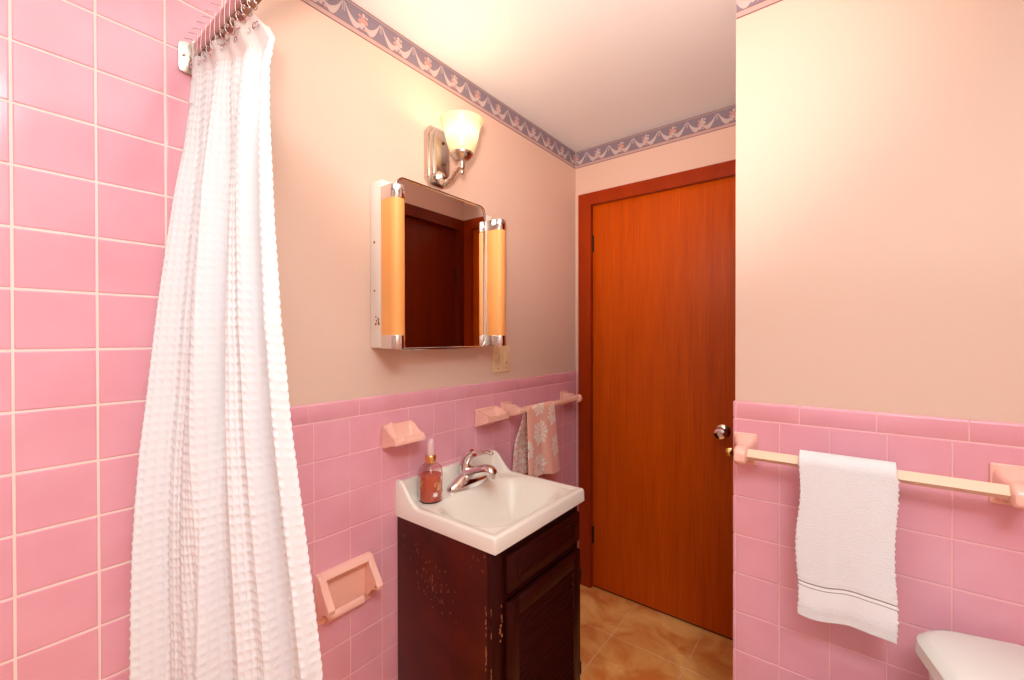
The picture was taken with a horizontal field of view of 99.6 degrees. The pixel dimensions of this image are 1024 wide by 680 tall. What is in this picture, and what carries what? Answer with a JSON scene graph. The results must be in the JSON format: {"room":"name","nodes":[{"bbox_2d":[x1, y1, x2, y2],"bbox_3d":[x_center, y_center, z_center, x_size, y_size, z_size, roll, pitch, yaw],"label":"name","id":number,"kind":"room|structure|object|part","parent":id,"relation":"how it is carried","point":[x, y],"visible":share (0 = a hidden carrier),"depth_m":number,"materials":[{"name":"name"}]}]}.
{"room":"bathroom","nodes":[
{"label":"bathroom","id":0,"kind":"room"},
{"bbox_2d":[0,0,575,679],"bbox_3d":[-0.792,0.162,0.998,0.120,2.357,4.000,0,0,38],"label":"wall","id":1,"kind":"structure","parent":0,"point":[95,95],"depth_m":0.97,"materials":[{"name":"pink tile"}]},
{"bbox_2d":[178,0,261,75],"bbox_3d":[0.024,-0.630,0.400,1.898,0.070,0.056,0,0,38],"label":"rail","id":2,"kind":"object","parent":1,"relation":"attached to","point":[185,48],"visible":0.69,"depth_m":0.89,"materials":[{"name":"silver metal"}]},
{"bbox_2d":[188,32,199,60],"bbox_3d":[-0.681,-0.630,0.937,0.007,0.063,0.036,0,0,31],"label":"curtain hook","id":3,"kind":"object","parent":2,"relation":"hanging from","point":[188,32],"visible":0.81,"depth_m":0.94,"materials":[{"name":"silver metal"}]},
{"bbox_2d":[191,27,205,59],"bbox_3d":[-0.661,-0.630,0.922,0.007,0.063,0.036,0,0,44],"label":"curtain hook","id":4,"kind":"object","parent":2,"relation":"hanging from","point":[202,52],"visible":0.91,"depth_m":0.92,"materials":[{"name":"silver metal"}]},
{"bbox_2d":[196,21,210,55],"bbox_3d":[-0.640,-0.630,0.905,0.007,0.063,0.036,0,0,32],"label":"curtain hook","id":5,"kind":"object","parent":2,"relation":"hanging from","point":[207,46],"visible":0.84,"depth_m":0.90,"materials":[{"name":"silver metal"}]},
{"bbox_2d":[201,15,212,48],"bbox_3d":[-0.619,-0.630,0.889,0.007,0.063,0.036,0,0,34],"label":"curtain hook","id":6,"kind":"object","parent":2,"relation":"hanging from","point":[201,15],"visible":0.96,"depth_m":0.89,"materials":[{"name":"silver metal"}]},
{"bbox_2d":[205,10,224,45],"bbox_3d":[-0.599,-0.630,0.873,0.007,0.063,0.036,0,0,43],"label":"curtain hook","id":7,"kind":"object","parent":2,"relation":"hanging from","point":[216,36],"visible":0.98,"depth_m":0.87,"materials":[{"name":"silver metal"}]},
{"bbox_3d":[0.026,-0.639,0.400,1.894,0.036,0.016,0,0,38],"label":"rail","id":8,"kind":"part","parent":2,"relation":"part of","materials":[{"name":"silver metal"}]},
{"bbox_2d":[211,3,229,40],"bbox_3d":[-0.577,-0.630,0.856,0.007,0.063,0.036,0,0,30],"label":"curtain hook","id":9,"kind":"object","parent":2,"relation":"hanging from","point":[221,30],"visible":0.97,"depth_m":0.86,"materials":[{"name":"silver metal"}]},
{"bbox_2d":[129,11,322,679],"bbox_3d":[-0.531,0.237,0.798,0.450,1.708,0.166,0,0,23],"label":"shower curtain","id":10,"kind":"object","parent":2,"relation":"hanging from","point":[222,586],"visible":1,"depth_m":0.82,"materials":[{"name":"white fabric"}]},
{"bbox_2d":[224,0,234,34],"bbox_3d":[-0.558,-0.630,0.841,0.007,0.063,0.036,0,0,40],"label":"curtain hook","id":11,"kind":"object","parent":2,"relation":"hanging from","point":[226,24],"visible":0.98,"depth_m":0.84,"materials":[{"name":"silver metal"}]},
{"bbox_2d":[229,0,240,28],"bbox_3d":[-0.537,-0.629,0.825,0.007,0.063,0.036,0,0,40],"label":"curtain hook","id":12,"kind":"object","parent":2,"relation":"hanging from","point":[231,18],"visible":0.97,"depth_m":0.83,"materials":[{"name":"silver metal"}]},
{"bbox_2d":[235,0,245,23],"bbox_3d":[-0.515,-0.629,0.808,0.007,0.063,0.036,0,0,30],"label":"curtain hook","id":13,"kind":"object","parent":2,"relation":"hanging from","point":[238,12],"visible":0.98,"depth_m":0.81,"materials":[{"name":"silver metal"}]},
{"bbox_2d":[240,0,251,16],"bbox_3d":[-0.496,-0.629,0.793,0.007,0.063,0.036,0,0,43],"label":"curtain hook","id":14,"kind":"object","parent":2,"relation":"hanging from","point":[242,5],"visible":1,"depth_m":0.80,"materials":[{"name":"silver metal"}]},
{"bbox_2d":[247,0,257,10],"bbox_3d":[-0.474,-0.629,0.776,0.007,0.063,0.036,0,0,35],"label":"curtain hook","id":15,"kind":"object","parent":2,"relation":"hanging from","point":[254,1],"visible":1,"depth_m":0.79,"materials":[{"name":"silver metal"}]},
{"bbox_2d":[315,551,382,625],"bbox_3d":[-0.470,0.729,1.257,0.075,0.148,0.176,0,0,38],"label":"toilet paper holder","id":16,"kind":"object","parent":1,"relation":"attached to","point":[341,588],"visible":0.91,"depth_m":1.27,"materials":[{"name":"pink ceramic"}]},
{"bbox_3d":[-0.515,0.720,1.194,0.070,0.126,0.020,0,0,38],"label":"arm","id":17,"kind":"part","parent":16,"relation":"part of","materials":[{"name":"pink ceramic"}]},
{"bbox_3d":[-0.421,0.719,1.316,0.070,0.126,0.020,0,0,38],"label":"arm","id":18,"kind":"part","parent":16,"relation":"part of","materials":[{"name":"pink ceramic"}]},
{"bbox_2d":[382,420,424,448],"bbox_3d":[-0.353,0.308,1.406,0.075,0.082,0.118,0,0,38],"label":"soap dish","id":19,"kind":"object","parent":1,"relation":"attached to","point":[406,432],"visible":1,"depth_m":1.40,"materials":[{"name":"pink ceramic"}]},
{"bbox_2d":[370,177,505,349],"bbox_3d":[-0.230,-0.241,1.524,0.127,0.545,0.539,0,0,38],"label":"medicine cabinet","id":20,"kind":"object","parent":1,"relation":"attached to","point":[438,261],"visible":1,"depth_m":1.47,"materials":[{"name":"clear mirror"}]},
{"bbox_2d":[381,183,404,348],"bbox_3d":[-0.356,-0.220,1.313,0.067,0.492,0.051,0,0,38],"label":"tube light","id":21,"kind":"object","parent":20,"relation":"attached to","point":[392,194],"depth_m":1.29,"materials":[{"name":"orange plastic"}]},
{"bbox_3d":[-0.234,-0.241,1.512,0.011,0.545,0.425,0,0,37],"label":"mirror frame","id":22,"kind":"part","parent":20,"relation":"part of","materials":[{"name":"silver metal"}]},
{"bbox_3d":[-0.236,-0.241,1.513,0.006,0.537,0.417,0,0,37],"label":"mirror door","id":23,"kind":"part","parent":20,"relation":"part of","materials":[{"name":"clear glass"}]},
{"bbox_2d":[487,219,505,345],"bbox_3d":[-0.056,-0.222,1.698,0.067,0.492,0.051,0,0,38],"label":"tube light","id":24,"kind":"object","parent":20,"relation":"attached to","point":[496,228],"depth_m":1.68,"materials":[{"name":"orange plastic"}]},
{"bbox_2d":[424,110,483,189],"bbox_3d":[-0.200,-0.646,1.480,0.228,0.222,0.147,0,0,38],"label":"wall sconce","id":25,"kind":"object","parent":1,"relation":"attached to","point":[460,135],"visible":1,"depth_m":1.45,"materials":[{"name":"silver metal"}]},
{"bbox_3d":[-0.214,-0.566,1.491,0.120,0.062,0.042,0,0,38],"label":"arm","id":26,"kind":"part","parent":25,"relation":"part of","materials":[{"name":"silver metal"}]},
{"bbox_3d":[-0.169,-0.678,1.455,0.147,0.114,0.147,0,0,38],"label":"lamp shade","id":27,"kind":"part","parent":25,"relation":"part of","materials":[{"name":"beige glass"}]},
{"bbox_2d":[475,406,508,427],"bbox_3d":[-0.083,0.313,1.754,0.073,0.073,0.132,0,0,38],"label":"dish","id":28,"kind":"object","parent":1,"relation":"attached to","point":[492,414],"visible":1,"depth_m":1.75,"materials":[{"name":"pink ceramic"}]},
{"bbox_2d":[493,345,510,372],"bbox_3d":[-0.040,0.080,1.859,0.018,0.116,0.116,0,0,38],"label":"switch plate","id":29,"kind":"object","parent":1,"relation":"attached to","point":[501,354],"visible":0.91,"depth_m":1.85,"materials":[{"name":"beige plastic"}]},
{"bbox_2d":[504,352,507,363],"bbox_3d":[-0.026,0.080,1.878,0.002,0.052,0.033,0,0,38],"label":"light switch","id":30,"kind":"object","parent":29,"relation":"attached to","point":[505,353],"depth_m":1.88,"materials":[{"name":"beige plastic"}]},
{"bbox_2d":[500,390,581,418],"bbox_3d":[0.158,0.304,2.043,0.099,0.076,0.555,0,0,38],"label":"towel bar","id":31,"kind":"object","parent":1,"relation":"attached to","point":[565,397],"visible":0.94,"depth_m":2.05,"materials":[{"name":"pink ceramic"}]},
{"bbox_2d":[512,401,559,476],"bbox_3d":[0.119,0.455,1.974,0.101,0.338,0.297,0,0,38],"label":"hand towel","id":32,"kind":"object","parent":31,"relation":"hanging from","point":[536,454],"visible":0.98,"depth_m":1.94,"materials":[{"name":"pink fabric"}]},
{"bbox_2d":[351,0,735,151],"bbox_3d":[0.023,-1.039,0.355,2.150,0.050,4.000,0,0,38],"label":"ceiling","id":33,"kind":"structure","parent":0,"point":[588,74],"depth_m":1.54,"materials":[{"name":"white paint"}]},
{"bbox_2d":[576,104,735,547],"bbox_3d":[0.822,0.153,2.082,1.105,2.357,0.121,0,0,38],"label":"wall","id":34,"kind":"structure","parent":0,"point":[709,138],"depth_m":2.10,"materials":[{"name":"beige paint"}]},
{"bbox_2d":[578,159,735,587],"bbox_3d":[0.747,0.272,2.094,0.924,2.110,0.075,0,0,38],"label":"trim","id":35,"kind":"structure","parent":34,"relation":"attached to","point":[727,169],"depth_m":2.32,"materials":[{"name":"brown wood"}]},
{"bbox_2d":[592,176,735,639],"bbox_3d":[0.729,0.307,2.074,0.785,2.048,0.109,0,0,38],"label":"door","id":36,"kind":"structure","parent":34,"relation":"in","point":[664,262],"depth_m":2.08,"materials":[{"name":"brown wood"}]},
{"bbox_3d":[0.920,0.407,1.901,0.062,0.062,0.069,0,0,38],"label":"knob","id":37,"kind":"part","parent":36,"relation":"part of","materials":[{"name":"silver metal"}]},
{"bbox_2d":[580,584,732,679],"bbox_3d":[0.026,1.358,0.369,2.150,0.030,4.000,0,0,38],"label":"floor","id":38,"kind":"structure","parent":0,"point":[621,638],"depth_m":1.89,"materials":[{"name":"brown tile"}]},
{"bbox_2d":[397,505,580,679],"bbox_3d":[-0.064,0.957,1.484,0.428,0.755,0.473,0,0,38],"label":"vanity cabinet","id":39,"kind":"object","parent":38,"relation":"on","point":[466,612],"visible":0.94,"depth_m":1.31,"materials":[{"name":"brown paint"}]},
{"bbox_3d":[-0.218,0.958,1.315,0.392,0.755,0.016,0,0,38],"label":"panel","id":40,"kind":"part","parent":39,"relation":"part of","materials":[{"name":"brown paint"}]},
{"bbox_2d":[396,450,583,555],"bbox_3d":[-0.062,0.565,1.491,0.429,0.206,0.497,0,0,38],"label":"sink","id":41,"kind":"object","parent":39,"relation":"in","point":[491,516],"visible":0.91,"depth_m":1.49,"materials":[{"name":"white ceramic"}]},
{"bbox_2d":[419,439,442,503],"bbox_3d":[-0.273,0.435,1.452,0.080,0.207,0.080,0,0,38],"label":"soap bottle","id":42,"kind":"object","parent":41,"relation":"on","point":[430,472],"visible":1,"depth_m":1.42,"materials":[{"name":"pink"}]},
{"bbox_2d":[447,449,496,492],"bbox_3d":[-0.140,0.472,1.606,0.180,0.130,0.175,0,0,2],"label":"faucet","id":43,"kind":"object","parent":41,"relation":"on","point":[470,476],"visible":1,"depth_m":1.56,"materials":[{"name":"silver metal"}]},
{"bbox_3d":[-0.130,0.450,1.609,0.134,0.088,0.053,0,0,9],"label":"lever handle","id":44,"kind":"part","parent":43,"relation":"part of","materials":[{"name":"silver metal"}]},
{"bbox_3d":[-0.118,0.485,1.573,0.152,0.078,0.064,0,0,38],"label":"spout","id":45,"kind":"part","parent":43,"relation":"part of","materials":[{"name":"silver metal"}]},
{"bbox_3d":[0.083,0.957,1.370,0.018,0.755,0.473,0,0,38],"label":"frame","id":46,"kind":"part","parent":39,"relation":"part of","materials":[{"name":"red paint"}]},
{"bbox_3d":[0.062,0.955,1.676,0.391,0.755,0.016,0,0,38],"label":"panel","id":47,"kind":"part","parent":39,"relation":"part of","materials":[{"name":"red paint"}]},
{"bbox_3d":[0.111,1.001,1.378,0.016,0.522,0.411,0,0,38],"label":"louvered door","id":48,"kind":"part","parent":39,"relation":"part of","materials":[{"name":"red paint"}]},
{"bbox_3d":[0.111,0.659,1.375,0.018,0.102,0.411,0,0,38],"label":"drawer","id":49,"kind":"part","parent":39,"relation":"part of","materials":[{"name":"red paint"}]},
{"bbox_2d":[915,630,1023,679],"bbox_3d":[0.670,0.980,0.805,0.651,0.714,0.472,0,0,23],"label":"toilet","id":50,"kind":"object","parent":38,"relation":"on","point":[947,655],"visible":1,"depth_m":0.86,"materials":[{"name":"white ceramic"}]},
{"bbox_2d":[733,0,1023,679],"bbox_3d":[1.088,0.159,0.942,1.084,2.357,0.085,0,0,38],"label":"wall","id":51,"kind":"structure","parent":0,"point":[880,143],"depth_m":1.04,"materials":[{"name":"beige paint"}]},
{"bbox_2d":[733,432,1023,509],"bbox_3d":[0.829,0.306,1.031,0.561,0.087,0.097,0,0,38],"label":"towel bar","id":52,"kind":"object","parent":51,"relation":"attached to","point":[1005,486],"visible":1,"depth_m":0.92,"materials":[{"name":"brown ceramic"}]},
{"bbox_2d":[795,450,899,643],"bbox_3d":[0.791,0.476,1.030,0.194,0.399,0.072,0,0,38],"label":"bath towel","id":53,"kind":"object","parent":52,"relation":"hanging from","point":[845,536],"visible":1,"depth_m":1.01,"materials":[{"name":"white fabric"}]}
]}

